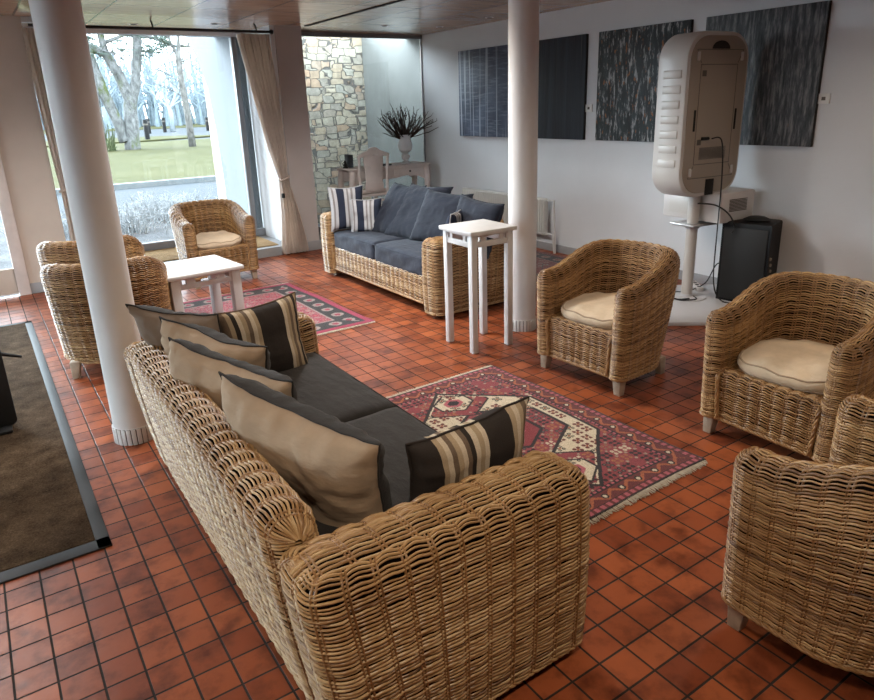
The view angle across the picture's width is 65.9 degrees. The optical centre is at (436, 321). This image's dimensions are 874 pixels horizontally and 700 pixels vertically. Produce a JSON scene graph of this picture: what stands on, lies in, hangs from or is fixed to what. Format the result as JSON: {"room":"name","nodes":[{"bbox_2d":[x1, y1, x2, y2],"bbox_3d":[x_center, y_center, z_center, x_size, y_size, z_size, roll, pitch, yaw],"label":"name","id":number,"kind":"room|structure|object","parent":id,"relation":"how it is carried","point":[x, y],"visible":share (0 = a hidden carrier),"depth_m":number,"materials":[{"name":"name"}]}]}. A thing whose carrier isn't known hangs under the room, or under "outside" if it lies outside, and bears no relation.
{"room":"lounge","nodes":[
{"label":"lounge","id":0,"kind":"room"},
{"bbox_2d":[0,15,65,282],"bbox_3d":[-5.652,-1.003,5.093,4.820,2.550,0.200,-13,21,-32],"label":"wall","id":1,"kind":"structure","parent":0,"point":[23,148],"depth_m":6.15,"materials":[{"name":"paint"}]},
{"bbox_2d":[0,154,31,295],"bbox_3d":[-4.752,-1.121,5.607,1.995,2.200,0.120,-13,21,-32],"label":"door","id":2,"kind":"structure","parent":1,"relation":"in","point":[14,280],"depth_m":6.27,"materials":[{"name":"beige paint"}]},
{"bbox_2d":[20,16,32,22],"bbox_3d":[-3.601,-2.672,5.973,0.200,0.049,0.060,-13,21,-32],"label":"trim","id":3,"kind":"structure","parent":1,"relation":"attached to","point":[24,19],"depth_m":5.93,"materials":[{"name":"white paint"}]},
{"bbox_2d":[30,282,43,293],"bbox_3d":[-3.718,-0.349,6.524,0.375,0.100,0.014,-13,21,-32],"label":"baseboard","id":4,"kind":"structure","parent":1,"relation":"attached to","point":[37,287],"depth_m":6.45,"materials":[{"name":"paint"}]},
{"bbox_2d":[163,232,322,262],"bbox_3d":[-1.952,-0.904,8.219,4.550,0.200,0.950,-13,21,-32],"label":"floor","id":5,"kind":"structure","parent":0,"point":[276,250],"depth_m":7.72,"materials":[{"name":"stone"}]},
{"bbox_2d":[144,236,277,261],"bbox_3d":[-2.885,-0.771,7.559,2.060,0.012,0.690,-13,21,-32],"label":"mat","id":6,"kind":"object","parent":5,"relation":"on","point":[167,254],"visible":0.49,"depth_m":7.60,"materials":[{"name":"carpet"}]},
{"bbox_2d":[357,147,388,200],"bbox_3d":[-0.877,-1.678,8.509,0.470,1.025,0.432,-13,21,-32],"label":"desk chair","id":7,"kind":"object","parent":5,"relation":"on","point":[372,157],"visible":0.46,"depth_m":8.29,"materials":[{"name":"beige paint"}]},
{"bbox_2d":[336,161,430,187],"bbox_3d":[-0.666,-1.631,8.755,1.184,0.780,0.401,-13,21,-32],"label":"writing desk","id":8,"kind":"object","parent":5,"relation":"on","point":[413,169],"visible":0.57,"depth_m":8.56,"materials":[{"name":"beige paint"}]},
{"bbox_2d":[344,154,353,167],"bbox_3d":[-1.102,-2.006,8.435,0.060,0.155,0.120,-13,21,-32],"label":"book","id":9,"kind":"object","parent":8,"relation":"on","point":[348,158],"visible":0.86,"depth_m":8.39,"materials":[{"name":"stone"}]},
{"bbox_2d":[397,134,412,163],"bbox_3d":[-0.413,-2.232,8.730,0.196,0.360,0.196,-13,21,-32],"label":"vase","id":10,"kind":"object","parent":8,"relation":"on","point":[404,146],"visible":0.93,"depth_m":8.65,"materials":[{"name":"white ceramic"}]},
{"bbox_2d":[378,104,437,138],"bbox_3d":[-0.392,-2.561,8.631,0.823,0.455,0.532,-9,19,-22],"label":"dried branches","id":11,"kind":"object","parent":10,"relation":"in","point":[402,130],"visible":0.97,"depth_m":8.60,"materials":[{"name":"plant"}]},
{"bbox_2d":[274,25,318,241],"bbox_3d":[-1.822,-2.110,7.950,0.300,2.450,0.950,-13,21,-32],"label":"wall pier","id":12,"kind":"object","parent":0,"point":[288,38],"visible":0.36,"depth_m":7.50,"materials":[{"name":"grey paint"}]},
{"bbox_2d":[142,37,265,250],"bbox_3d":[-3.124,-1.967,7.550,2.330,2.310,0.070,-13,21,-32],"label":"window","id":13,"kind":"structure","parent":12,"relation":"attached to","point":[149,246],"depth_m":7.95,"materials":[{"name":"white plastic"}]},
{"bbox_2d":[297,240,320,252],"bbox_3d":[-1.512,-0.883,7.928,0.322,0.110,0.014,-13,21,-32],"label":"baseboard","id":14,"kind":"object","parent":12,"relation":"attached to","point":[312,245],"visible":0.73,"depth_m":7.96,"materials":[{"name":"paint"}]},
{"bbox_2d":[301,32,425,231],"bbox_3d":[-0.968,-2.404,8.607,1.920,2.350,0.070,-13,21,-32],"label":"window","id":15,"kind":"structure","parent":12,"relation":"attached to","point":[306,34],"depth_m":8.45,"materials":[{"name":"metal"}]},
{"bbox_2d":[0,0,610,34],"bbox_3d":[-0.881,-1.558,1.907,9.570,0.150,11.950,-13,21,-32],"label":"ceiling","id":16,"kind":"structure","parent":0,"point":[406,17],"depth_m":6.33,"materials":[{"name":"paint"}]},
{"bbox_2d":[28,20,272,34],"bbox_3d":[-2.651,-2.838,6.470,2.239,0.112,0.090,-13,21,-32],"label":"curtain rod","id":17,"kind":"object","parent":16,"relation":"attached to","point":[270,31],"visible":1,"depth_m":6.52,"materials":[{"name":"black metal"}]},
{"bbox_2d":[21,28,75,240],"bbox_3d":[-3.468,-1.470,6.282,0.131,2.325,0.255,15,24,42],"label":"curtain","id":18,"kind":"object","parent":17,"relation":"hanging from","point":[29,37],"visible":0.26,"depth_m":6.09,"materials":[{"name":"fabric"}]},
{"bbox_2d":[236,33,308,253],"bbox_3d":[-1.760,-1.874,7.351,0.548,2.325,0.156,-15,22,-34],"label":"curtain","id":19,"kind":"object","parent":17,"relation":"hanging from","point":[255,49],"visible":1,"depth_m":7.25,"materials":[{"name":"fabric"}]},
{"bbox_2d":[305,0,403,26],"bbox_3d":[1.486,-1.977,3.207,0.040,0.006,10.350,-13,21,-32],"label":"trim","id":20,"kind":"structure","parent":16,"relation":"attached to","point":[389,3],"depth_m":6.36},
{"bbox_2d":[0,248,873,699],"bbox_3d":[-0.599,1.030,2.248,9.370,0.100,10.950,-13,21,-32],"label":"floor","id":21,"kind":"structure","parent":0,"point":[156,613],"depth_m":2.42,"materials":[{"name":"tile"}]},
{"bbox_2d":[0,321,111,583],"bbox_3d":[-3.304,0.673,3.460,2.415,0.011,3.700,-13,21,-32],"label":"doormat","id":22,"kind":"object","parent":21,"relation":"on","point":[50,514],"visible":1,"depth_m":3.09,"materials":[{"name":"carpet"}]},
{"bbox_2d":[0,350,21,435],"bbox_3d":[-2.468,0.373,3.471,0.628,0.495,0.180,-13,21,-32],"label":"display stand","id":23,"kind":"object","parent":22,"relation":"on","point":[8,417],"visible":1,"depth_m":3.59,"materials":[{"name":"black"}]},
{"bbox_2d":[28,0,152,445],"bbox_3d":[-1.608,-0.566,3.145,0.214,2.450,0.214,-13,21,-32],"label":"column","id":24,"kind":"structure","parent":21,"relation":"on","point":[59,25],"depth_m":3.07,"materials":[{"name":"white paint"}]},
{"bbox_2d":[36,235,144,267],"bbox_3d":[-2.617,-0.300,5.186,0.714,0.756,0.671,-8,19,-18],"label":"wicker armchair","id":25,"kind":"object","parent":21,"relation":"on","point":[49,252],"visible":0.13,"depth_m":4.80,"materials":[{"name":"brown wicker"}]},
{"bbox_2d":[39,255,171,378],"bbox_3d":[-2.142,-0.072,4.431,0.714,0.756,0.671,-7,19,-16],"label":"wicker armchair","id":26,"kind":"object","parent":21,"relation":"on","point":[63,284],"visible":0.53,"depth_m":4.18,"materials":[{"name":"brown wicker"}]},
{"bbox_2d":[169,199,258,288],"bbox_3d":[-2.228,-0.793,6.671,0.714,0.756,0.671,-15,22,-35],"label":"wicker armchair","id":27,"kind":"object","parent":21,"relation":"on","point":[189,219],"visible":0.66,"depth_m":6.61,"materials":[{"name":"brown wicker"}]},
{"bbox_2d":[195,230,241,249],"bbox_3d":[-2.207,-0.810,6.637,0.502,0.107,0.466,-15,22,-34],"label":"seat cushion","id":28,"kind":"object","parent":27,"relation":"on","point":[219,239],"visible":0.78,"depth_m":6.52,"materials":[{"name":"beige fabric"}]},
{"bbox_2d":[183,282,375,335],"bbox_3d":[-1.542,-0.040,5.480,1.452,0.010,1.673,-14,22,-33],"label":"rug","id":29,"kind":"object","parent":21,"relation":"on","point":[328,316],"visible":0.41,"depth_m":5.74,"materials":[{"name":"fabric"}]},
{"bbox_2d":[164,255,244,313],"bbox_3d":[-1.829,-0.186,5.145,0.570,0.490,0.550,-16,23,-37],"label":"coffee table","id":30,"kind":"object","parent":29,"relation":"on","point":[218,269],"visible":0.69,"depth_m":5.02,"materials":[{"name":"white paint"}]},
{"bbox_2d":[123,311,589,699],"bbox_3d":[-0.485,0.514,2.547,0.895,0.690,2.095,-13,21,-32],"label":"wicker sofa","id":31,"kind":"object","parent":21,"relation":"on","point":[469,590],"visible":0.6,"depth_m":1.74,"materials":[{"name":"wicker"}]},
{"bbox_2d":[278,352,396,421],"bbox_3d":[-0.669,0.375,2.882,0.714,0.181,0.816,-13,21,-32],"label":"seat cushion","id":32,"kind":"object","parent":31,"relation":"on","point":[320,384],"visible":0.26,"depth_m":2.83,"materials":[{"name":"grey fabric"}]},
{"bbox_2d":[125,304,221,351],"bbox_3d":[-1.067,0.147,2.931,0.451,0.519,0.236,-6,18,-11],"label":"throw pillow","id":33,"kind":"object","parent":32,"relation":"on","point":[147,320],"visible":0.24,"depth_m":2.80,"materials":[{"name":"grey fabric"}]},
{"bbox_2d":[159,316,270,369],"bbox_3d":[-0.894,0.227,2.762,0.557,0.494,0.232,5,19,22],"label":"throw pillow","id":34,"kind":"object","parent":32,"relation":"on","point":[252,353],"visible":0.3,"depth_m":2.66,"materials":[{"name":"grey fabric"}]},
{"bbox_2d":[214,292,307,371],"bbox_3d":[-0.779,0.096,3.044,0.420,0.389,0.160,-17,23,-38],"label":"striped pillow","id":35,"kind":"object","parent":32,"relation":"on","point":[274,324],"visible":0.6,"depth_m":3.01,"materials":[{"name":"fabric"}]},
{"bbox_2d":[315,406,437,534],"bbox_3d":[-0.218,0.566,2.245,0.712,0.179,0.816,-13,21,-32],"label":"seat cushion","id":36,"kind":"object","parent":31,"relation":"on","point":[394,427],"visible":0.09,"depth_m":2.42,"materials":[{"name":"grey fabric"}]},
{"bbox_2d":[168,337,297,411],"bbox_3d":[-0.726,0.323,2.482,0.611,0.514,0.231,7,20,27],"label":"throw pillow","id":37,"kind":"object","parent":36,"relation":"on","point":[190,363],"visible":0.27,"depth_m":2.39,"materials":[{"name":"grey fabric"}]},
{"bbox_2d":[218,371,391,528],"bbox_3d":[-0.391,0.447,2.057,0.680,0.534,0.253,11,22,35],"label":"throw pillow","id":38,"kind":"object","parent":36,"relation":"on","point":[334,466],"visible":0.6,"depth_m":1.89,"materials":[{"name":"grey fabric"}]},
{"bbox_2d":[405,396,529,502],"bbox_3d":[0.095,0.451,2.014,0.463,0.383,0.151,-15,22,-34],"label":"striped pillow","id":39,"kind":"object","parent":36,"relation":"on","point":[495,436],"visible":0.52,"depth_m":1.91,"materials":[{"name":"fabric"}]},
{"bbox_2d":[320,211,503,315],"bbox_3d":[-0.229,-0.658,6.151,0.895,0.690,2.095,-13,21,-32],"label":"wicker sofa","id":40,"kind":"object","parent":21,"relation":"on","point":[428,289],"visible":0.46,"depth_m":5.42,"materials":[{"name":"wicker"}]},
{"bbox_2d":[333,229,404,260],"bbox_3d":[-0.498,-0.776,6.432,0.712,0.179,0.816,-13,21,-32],"label":"seat cushion","id":41,"kind":"object","parent":40,"relation":"on","point":[361,243],"visible":0.44,"depth_m":6.19,"materials":[{"name":"fabric"}]},
{"bbox_2d":[327,185,362,231],"bbox_3d":[-0.866,-1.089,6.493,0.347,0.425,0.126,-6,18,-12],"label":"striped pillow","id":42,"kind":"object","parent":41,"relation":"on","point":[341,218],"visible":0.67,"depth_m":6.44,"materials":[{"name":"fabric"}]},
{"bbox_2d":[349,197,381,231],"bbox_3d":[-0.671,-1.006,6.432,0.318,0.334,0.152,-1,18,2],"label":"striped pillow","id":43,"kind":"object","parent":41,"relation":"on","point":[364,213],"visible":0.78,"depth_m":6.37,"materials":[{"name":"fabric"}]},
{"bbox_2d":[372,183,426,236],"bbox_3d":[-0.381,-1.046,6.346,0.377,0.465,0.507,-16,23,-37],"label":"throw pillow","id":44,"kind":"object","parent":41,"relation":"on","point":[395,195],"visible":0.52,"depth_m":6.30,"materials":[{"name":"fabric"}]},
{"bbox_2d":[384,183,453,238],"bbox_3d":[-0.183,-0.987,6.141,0.407,0.466,0.567,-18,24,-40],"label":"throw pillow","id":45,"kind":"object","parent":41,"relation":"on","point":[402,226],"visible":0.48,"depth_m":6.09,"materials":[{"name":"fabric"}]},
{"bbox_2d":[373,239,422,275],"bbox_3d":[-0.047,-0.586,5.795,0.714,0.181,0.816,-13,21,-32],"label":"seat cushion","id":46,"kind":"object","parent":40,"relation":"on","point":[404,254],"visible":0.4,"depth_m":5.63,"materials":[{"name":"fabric"}]},
{"bbox_2d":[409,188,473,240],"bbox_3d":[0.027,-0.885,5.803,0.309,0.460,0.581,-19,24,-41],"label":"throw pillow","id":47,"kind":"object","parent":46,"relation":"on","point":[436,206],"visible":0.57,"depth_m":5.75,"materials":[{"name":"fabric"}]},
{"bbox_2d":[446,209,462,223],"bbox_3d":[0.127,-0.722,5.451,0.148,0.360,0.407,3,19,16],"label":"striped pillow","id":48,"kind":"object","parent":46,"relation":"on","point":[456,217],"visible":0.34,"depth_m":5.30,"materials":[{"name":"fabric"}]},
{"bbox_2d":[456,194,504,258],"bbox_3d":[0.304,-0.775,5.448,0.243,0.453,0.571,-14,22,-33],"label":"throw pillow","id":49,"kind":"object","parent":46,"relation":"on","point":[471,209],"visible":0.38,"depth_m":5.32,"materials":[{"name":"fabric"}]},
{"bbox_2d":[439,219,516,353],"bbox_3d":[0.281,-0.244,4.593,0.375,0.825,0.375,-13,21,-30],"label":"side table","id":50,"kind":"object","parent":21,"relation":"on","point":[474,234],"visible":1,"depth_m":4.50,"materials":[{"name":"white paint"}]},
{"bbox_2d":[508,0,539,331],"bbox_3d":[0.589,-1.119,4.625,0.214,2.450,0.214,-13,21,-32],"label":"column","id":51,"kind":"structure","parent":21,"relation":"on","point":[523,15],"depth_m":4.53,"materials":[{"name":"white paint"}]},
{"bbox_2d":[385,365,707,525],"bbox_3d":[0.358,0.566,3.400,1.082,0.010,1.583,-14,21,-33],"label":"patterned rug","id":52,"kind":"object","parent":21,"relation":"on","point":[620,462],"visible":0.47,"depth_m":3.38,"materials":[{"name":"fabric"}]},
{"bbox_2d":[536,251,565,282],"bbox_3d":[0.810,-0.634,7.071,1.012,0.010,1.639,-13,21,-32],"label":"rug","id":53,"kind":"object","parent":21,"relation":"on","point":[543,260],"visible":0.09,"depth_m":7.02,"materials":[{"name":"fabric"}]},
{"bbox_2d":[537,239,679,396],"bbox_3d":[1.064,-0.067,4.072,0.671,0.756,0.714,-15,22,-34],"label":"wicker armchair","id":54,"kind":"object","parent":21,"relation":"on","point":[644,277],"visible":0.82,"depth_m":3.94,"materials":[{"name":"brown wicker"}]},
{"bbox_2d":[561,292,616,329],"bbox_3d":[1.027,-0.082,4.039,0.466,0.107,0.502,-16,23,-38],"label":"seat cushion","id":55,"kind":"object","parent":54,"relation":"on","point":[595,309],"visible":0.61,"depth_m":3.96,"materials":[{"name":"beige fabric"}]},
{"bbox_2d":[674,291,696,300],"bbox_3d":[1.973,-0.222,5.551,0.210,0.020,0.364,-7,19,-15],"label":"cable","id":56,"kind":"object","parent":21,"relation":"on","point":[682,299],"visible":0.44,"depth_m":5.41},
{"bbox_2d":[668,280,730,325],"bbox_3d":[2.073,-0.166,5.396,0.960,0.066,1.070,-1,18,4],"label":"plinth","id":57,"kind":"object","parent":21,"relation":"on","point":[683,313],"depth_m":5.22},
{"bbox_2d":[652,31,747,301],"bbox_3d":[2.022,-1.159,5.230,0.689,2.000,0.310,-11,20,-26],"label":"kiosk","id":58,"kind":"object","parent":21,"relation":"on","point":[702,75],"visible":0.99,"depth_m":4.98,"materials":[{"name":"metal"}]},
{"bbox_2d":[670,220,716,228],"bbox_3d":[2.128,-0.797,5.441,0.440,0.045,0.240,-11,20,-26],"label":"shelf","id":59,"kind":"object","parent":58,"relation":"attached to","point":[688,224],"depth_m":5.32,"materials":[{"name":"metal"}]},
{"bbox_2d":[663,187,754,223],"bbox_3d":[2.200,-0.966,5.483,0.384,0.235,0.583,-11,20,-26],"label":"printer","id":60,"kind":"object","parent":58,"relation":"on","point":[738,202],"visible":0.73,"depth_m":5.27,"materials":[{"name":"plastic"}]},
{"bbox_2d":[698,203,734,232],"bbox_3d":[2.152,-0.795,5.195,0.288,0.230,0.032,5,19,20],"label":"cable","id":61,"kind":"object","parent":60,"relation":"attached to","point":[723,209],"visible":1,"depth_m":5.16,"materials":[{"name":"rubber"}]},
{"bbox_2d":[729,197,747,211],"bbox_3d":[2.339,-0.906,5.236,0.200,0.094,0.004,-11,20,-26],"label":"vent","id":62,"kind":"object","parent":60,"relation":"attached to","point":[736,204],"depth_m":5.24,"materials":[{"name":"plastic"}]},
{"bbox_2d":[698,146,724,159],"bbox_3d":[2.067,-1.267,5.065,0.280,0.085,0.003,-11,20,-26],"label":"vent","id":63,"kind":"object","parent":58,"relation":"attached to","point":[704,152],"depth_m":5.06,"materials":[{"name":"plastic"}]},
{"bbox_2d":[711,137,729,302],"bbox_3d":[2.242,-0.739,5.097,0.404,1.276,0.121,10,22,34],"label":"cable","id":64,"kind":"object","parent":58,"relation":"hanging from","point":[714,137],"visible":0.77,"depth_m":5.17,"materials":[{"name":"rubber"}]},
{"bbox_2d":[693,263,718,289],"bbox_3d":[2.301,-0.373,5.627,0.321,0.252,0.043,2,18,13],"label":"cable","id":65,"kind":"object","parent":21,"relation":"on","point":[717,263],"visible":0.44,"depth_m":5.65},
{"bbox_2d":[715,215,782,301],"bbox_3d":[2.484,-0.481,5.311,0.328,0.692,0.382,-17,23,-38],"label":"loudspeaker","id":66,"kind":"object","parent":21,"relation":"on","point":[749,254],"visible":0.83,"depth_m":5.19,"materials":[{"name":"plastic"}]},
{"bbox_2d":[718,226,768,298],"bbox_3d":[2.364,-0.435,5.217,0.010,0.570,0.340,-17,23,-38],"label":"grille","id":67,"kind":"object","parent":66,"relation":"attached to","point":[744,252],"depth_m":5.21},
{"bbox_2d":[699,271,873,463],"bbox_3d":[1.733,0.204,3.162,0.671,0.756,0.714,-13,21,-31],"label":"wicker armchair","id":68,"kind":"object","parent":21,"relation":"on","point":[838,311],"visible":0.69,"depth_m":3.17,"materials":[{"name":"brown wicker"}]},
{"bbox_2d":[737,338,836,394],"bbox_3d":[1.702,0.185,3.138,0.466,0.107,0.502,-15,22,-36],"label":"seat cushion","id":69,"kind":"object","parent":68,"relation":"on","point":[801,365],"visible":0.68,"depth_m":3.07,"materials":[{"name":"beige fabric"}]},
{"bbox_2d":[721,394,873,676],"bbox_3d":[1.326,0.611,1.946,0.714,0.756,0.671,-13,21,-32],"label":"wicker armchair","id":70,"kind":"object","parent":21,"relation":"on","point":[799,558],"visible":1,"depth_m":1.85,"materials":[{"name":"brown wicker"}]},
{"bbox_2d":[421,0,873,281],"bbox_3d":[3.148,-1.156,4.630,0.200,2.550,11.550,-13,21,-32],"label":"wall","id":71,"kind":"structure","parent":0,"point":[822,194],"depth_m":5.91,"materials":[{"name":"white paint"}]},
{"bbox_2d":[458,45,507,136],"bbox_3d":[0.577,-2.666,7.871,0.034,0.984,1.050,-13,21,-32],"label":"painting","id":72,"kind":"object","parent":71,"relation":"attached to","point":[483,72],"visible":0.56,"depth_m":7.88,"materials":[{"name":"fabric"}]},
{"bbox_2d":[462,187,555,253],"bbox_3d":[0.826,-1.215,7.928,0.130,0.591,1.644,-13,21,-32],"label":"radiator","id":73,"kind":"object","parent":71,"relation":"attached to","point":[495,197],"visible":0.35,"depth_m":7.77,"materials":[{"name":"metal"}]},
{"bbox_2d":[538,34,588,139],"bbox_3d":[1.176,-2.414,7.027,0.034,0.984,1.020,-13,21,-32],"label":"painting","id":74,"kind":"object","parent":71,"relation":"attached to","point":[563,61],"visible":0.55,"depth_m":6.85},
{"bbox_2d":[585,104,592,111],"bbox_3d":[1.500,-2.105,6.654,0.016,0.070,0.090,-13,21,-32],"label":"card","id":75,"kind":"object","parent":71,"relation":"attached to","point":[589,107],"visible":1,"depth_m":6.64,"materials":[{"name":"paper"}]},
{"bbox_2d":[536,240,716,284],"bbox_3d":[3.264,0.014,4.683,0.016,0.085,10.950,-13,21,-32],"label":"baseboard","id":76,"kind":"structure","parent":71,"relation":"attached to","point":[699,278],"depth_m":7.25,"materials":[{"name":"paint"}]},
{"bbox_2d":[595,19,693,141],"bbox_3d":[1.836,-2.136,6.095,0.034,0.984,1.010,-13,21,-32],"label":"painting","id":77,"kind":"object","parent":71,"relation":"attached to","point":[628,58],"visible":0.74,"depth_m":6.16},
{"bbox_2d":[706,0,831,146],"bbox_3d":[2.471,-1.869,5.199,0.034,0.984,0.970,-13,21,-32],"label":"painting","id":78,"kind":"object","parent":71,"relation":"attached to","point":[786,45],"visible":0.71,"depth_m":5.03},
{"bbox_2d":[818,93,830,103],"bbox_3d":[2.777,-1.600,4.840,0.016,0.070,0.090,-13,21,-32],"label":"card","id":79,"kind":"object","parent":71,"relation":"attached to","point":[824,98],"visible":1,"depth_m":4.83,"materials":[{"name":"paper"}]},
{"label":"outside","id":80,"kind":"structure","parent":0,"visible":0},
{"bbox_2d":[43,118,205,133],"bbox_3d":[-44.024,-44.268,147.340,500.000,0.100,136.000,-13,21,-32],"label":"ground","id":81,"kind":"structure","parent":80,"point":[195,124],"depth_m":82.58,"materials":[{"name":"green plant"}]},
{"bbox_2d":[35,35,207,129],"bbox_3d":[-37.042,-36.108,101.742,163.845,12.136,30.554,-13,21,-32],"label":"woods","id":82,"kind":"object","parent":81,"relation":"on","point":[198,102],"visible":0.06,"depth_m":90.65,"materials":[{"name":"plant"}]},
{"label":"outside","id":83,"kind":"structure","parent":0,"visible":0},
{"bbox_2d":[47,138,215,188],"bbox_3d":[-5.736,-8.991,34.094,150.000,0.100,28.250,-13,21,-32],"label":"lawn","id":84,"kind":"structure","parent":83,"point":[173,159],"depth_m":24.57,"materials":[{"name":"green plant"}]},
{"bbox_2d":[87,34,190,151],"bbox_3d":[-15.142,-13.127,32.560,7.976,9.863,4.152,-16,23,-37],"label":"tree","id":85,"kind":"object","parent":84,"relation":"on","point":[127,131],"visible":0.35,"depth_m":32.78,"materials":[{"name":"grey plant"}]},
{"bbox_2d":[134,36,195,146],"bbox_3d":[-12.629,-13.139,33.036,2.829,8.934,4.246,14,24,41],"label":"slim tree","id":86,"kind":"object","parent":84,"relation":"on","point":[187,113],"visible":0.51,"depth_m":33.54,"materials":[{"name":"grey plant"}]},
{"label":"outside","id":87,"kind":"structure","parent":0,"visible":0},
{"bbox_2d":[0,206,321,297],"bbox_3d":[-3.672,-1.545,10.876,18.000,0.100,5.500,-13,21,-32],"label":"gravel","id":88,"kind":"object","parent":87,"point":[158,234],"depth_m":9.86,"materials":[{"name":"gravel"}]},
{"bbox_2d":[60,206,120,239],"bbox_3d":[-5.352,-1.528,9.974,1.279,0.537,0.842,-13,21,-32],"label":"shrub","id":89,"kind":"object","parent":88,"relation":"on","point":[62,214],"visible":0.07,"depth_m":9.79,"materials":[{"name":"plant"}]},
{"bbox_2d":[119,189,167,221],"bbox_3d":[-4.965,-1.918,11.226,1.017,0.486,1.168,6,19,23],"label":"shrub","id":90,"kind":"object","parent":88,"relation":"on","point":[150,206],"visible":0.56,"depth_m":11.25,"materials":[{"name":"plant"}]},
{"bbox_2d":[118,202,169,235],"bbox_3d":[-4.627,-1.587,10.134,1.330,0.505,1.061,-4,18,-5],"label":"shrub","id":91,"kind":"object","parent":88,"relation":"on","point":[128,220],"visible":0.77,"depth_m":10.11,"materials":[{"name":"plant"}]},
{"bbox_2d":[143,188,198,223],"bbox_3d":[-4.320,-1.921,11.162,0.929,0.489,1.217,0,18,6],"label":"shrub","id":92,"kind":"object","parent":88,"relation":"on","point":[175,199],"visible":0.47,"depth_m":10.96,"materials":[{"name":"plant"}]},
{"bbox_2d":[151,189,217,214],"bbox_3d":[-4.257,-2.097,11.688,0.934,0.496,1.582,14,24,40],"label":"shrub","id":93,"kind":"object","parent":88,"relation":"on","point":[186,194],"visible":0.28,"depth_m":11.56,"materials":[{"name":"plant"}]},
{"bbox_2d":[186,36,262,227],"bbox_3d":[-2.844,-2.647,8.990,0.220,3.300,2.100,-13,21,-32],"label":"wall","id":94,"kind":"structure","parent":88,"relation":"on","point":[212,54],"depth_m":8.50,"materials":[{"name":"paint"}]},
{"bbox_2d":[22,27,243,36],"bbox_3d":[-3.162,-3.082,7.190,2.330,0.044,0.070,-13,21,-32],"label":"trim","id":95,"kind":"structure","parent":94,"relation":"attached to","point":[88,30],"depth_m":7.26,"materials":[{"name":"white paint"}]},
{"bbox_2d":[102,34,203,36],"bbox_3d":[-3.437,-3.303,7.471,2.700,0.180,0.630,-13,21,-32],"label":"roof eave","id":96,"kind":"object","parent":94,"relation":"attached to","point":[102,34],"depth_m":7.90},
{"bbox_2d":[244,25,288,240],"bbox_3d":[-1.959,-2.119,7.832,0.052,2.350,0.880,-13,21,-32],"label":"trim","id":97,"kind":"structure","parent":94,"relation":"attached to","point":[268,183],"depth_m":8.02,"materials":[{"name":"white paint"}]},
{"bbox_2d":[203,36,370,223],"bbox_3d":[-2.148,-2.799,10.005,2.300,2.920,0.400,-13,21,-32],"label":"stone wall","id":98,"kind":"structure","parent":88,"relation":"on","point":[333,66],"depth_m":10.06,"materials":[{"name":"stone"}]},
{"bbox_2d":[361,38,424,202],"bbox_3d":[-0.520,-2.871,9.958,0.370,2.980,1.770,-13,21,-32],"label":"wall","id":99,"kind":"structure","parent":88,"relation":"on","point":[391,67],"depth_m":9.68,"materials":[{"name":"paint"}]},
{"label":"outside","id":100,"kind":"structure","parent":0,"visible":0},
{"bbox_2d":[46,135,210,146],"bbox_3d":[-29.041,-11.238,43.239,30.000,0.080,13.500,-13,21,-32],"label":"grass","id":101,"kind":"structure","parent":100,"point":[152,138],"depth_m":45.48,"materials":[{"name":"green plant"}]},
{"bbox_2d":[142,119,149,139],"bbox_3d":[-18.938,-12.451,43.920,0.330,1.350,0.330,-13,21,-32],"label":"bollard","id":102,"kind":"object","parent":101,"relation":"on","point":[145,122],"visible":0.87,"depth_m":43.78,"materials":[{"name":"plastic"}]},
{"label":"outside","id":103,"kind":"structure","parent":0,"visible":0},
{"bbox_2d":[44,127,210,141],"bbox_3d":[-3.544,-21.711,73.326,240.000,0.100,37.500,-13,21,-32],"label":"road","id":104,"kind":"structure","parent":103,"point":[197,130],"depth_m":60.39,"materials":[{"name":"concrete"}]},
{"bbox_2d":[90,34,142,131],"bbox_3d":[-33.613,-24.612,69.147,7.901,9.981,10.919,-13,21,-32],"label":"bare tree","id":105,"kind":"object","parent":104,"relation":"on","point":[112,93],"visible":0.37,"depth_m":69.52,"materials":[{"name":"plant"}]},
{"bbox_2d":[146,118,151,133],"bbox_3d":[-25.644,-17.356,59.906,0.330,1.300,0.330,-13,21,-32],"label":"bollard","id":106,"kind":"object","parent":104,"relation":"on","point":[149,127],"visible":0.6,"depth_m":59.80,"materials":[{"name":"plastic"}]},
{"bbox_2d":[115,56,204,131],"bbox_3d":[-25.125,-21.589,62.860,9.044,7.544,4.847,-1,18,2],"label":"bare tree","id":107,"kind":"object","parent":104,"relation":"on","point":[174,102],"visible":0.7,"depth_m":62.27,"materials":[{"name":"plant"}]},
{"bbox_2d":[161,118,166,131],"bbox_3d":[-25.280,-18.186,62.439,0.330,1.300,0.330,-13,21,-32],"label":"bollard","id":108,"kind":"object","parent":104,"relation":"on","point":[162,119],"visible":0.96,"depth_m":62.34,"materials":[{"name":"plastic"}]},
{"bbox_2d":[159,59,204,96],"bbox_3d":[-24.098,-24.963,70.612,8.314,9.127,7.884,4,19,17],"label":"bare tree","id":109,"kind":"object","parent":104,"relation":"on","point":[196,81],"visible":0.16,"depth_m":69.40,"materials":[{"name":"plant"}]},
{"bbox_2d":[205,117,209,130],"bbox_3d":[-21.344,-18.340,62.660,0.330,1.200,0.330,-13,21,-32],"label":"bollard","id":110,"kind":"object","parent":104,"relation":"on","point":[206,118],"visible":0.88,"depth_m":62.55,"materials":[{"name":"plastic"}]},
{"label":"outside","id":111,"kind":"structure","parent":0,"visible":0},
{"bbox_2d":[0,181,218,222],"bbox_3d":[-0.611,-4.063,18.414,100.000,0.100,4.200,-13,21,-32],"label":"road","id":112,"kind":"structure","parent":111,"point":[121,195],"depth_m":15.35,"materials":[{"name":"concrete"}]},
{"bbox_2d":[55,175,215,194],"bbox_3d":[-1.862,-4.632,20.163,100.000,0.250,0.250,-13,21,-32],"label":"kerb","id":113,"kind":"object","parent":112,"relation":"on","point":[118,186],"depth_m":16.84,"materials":[{"name":"concrete"}]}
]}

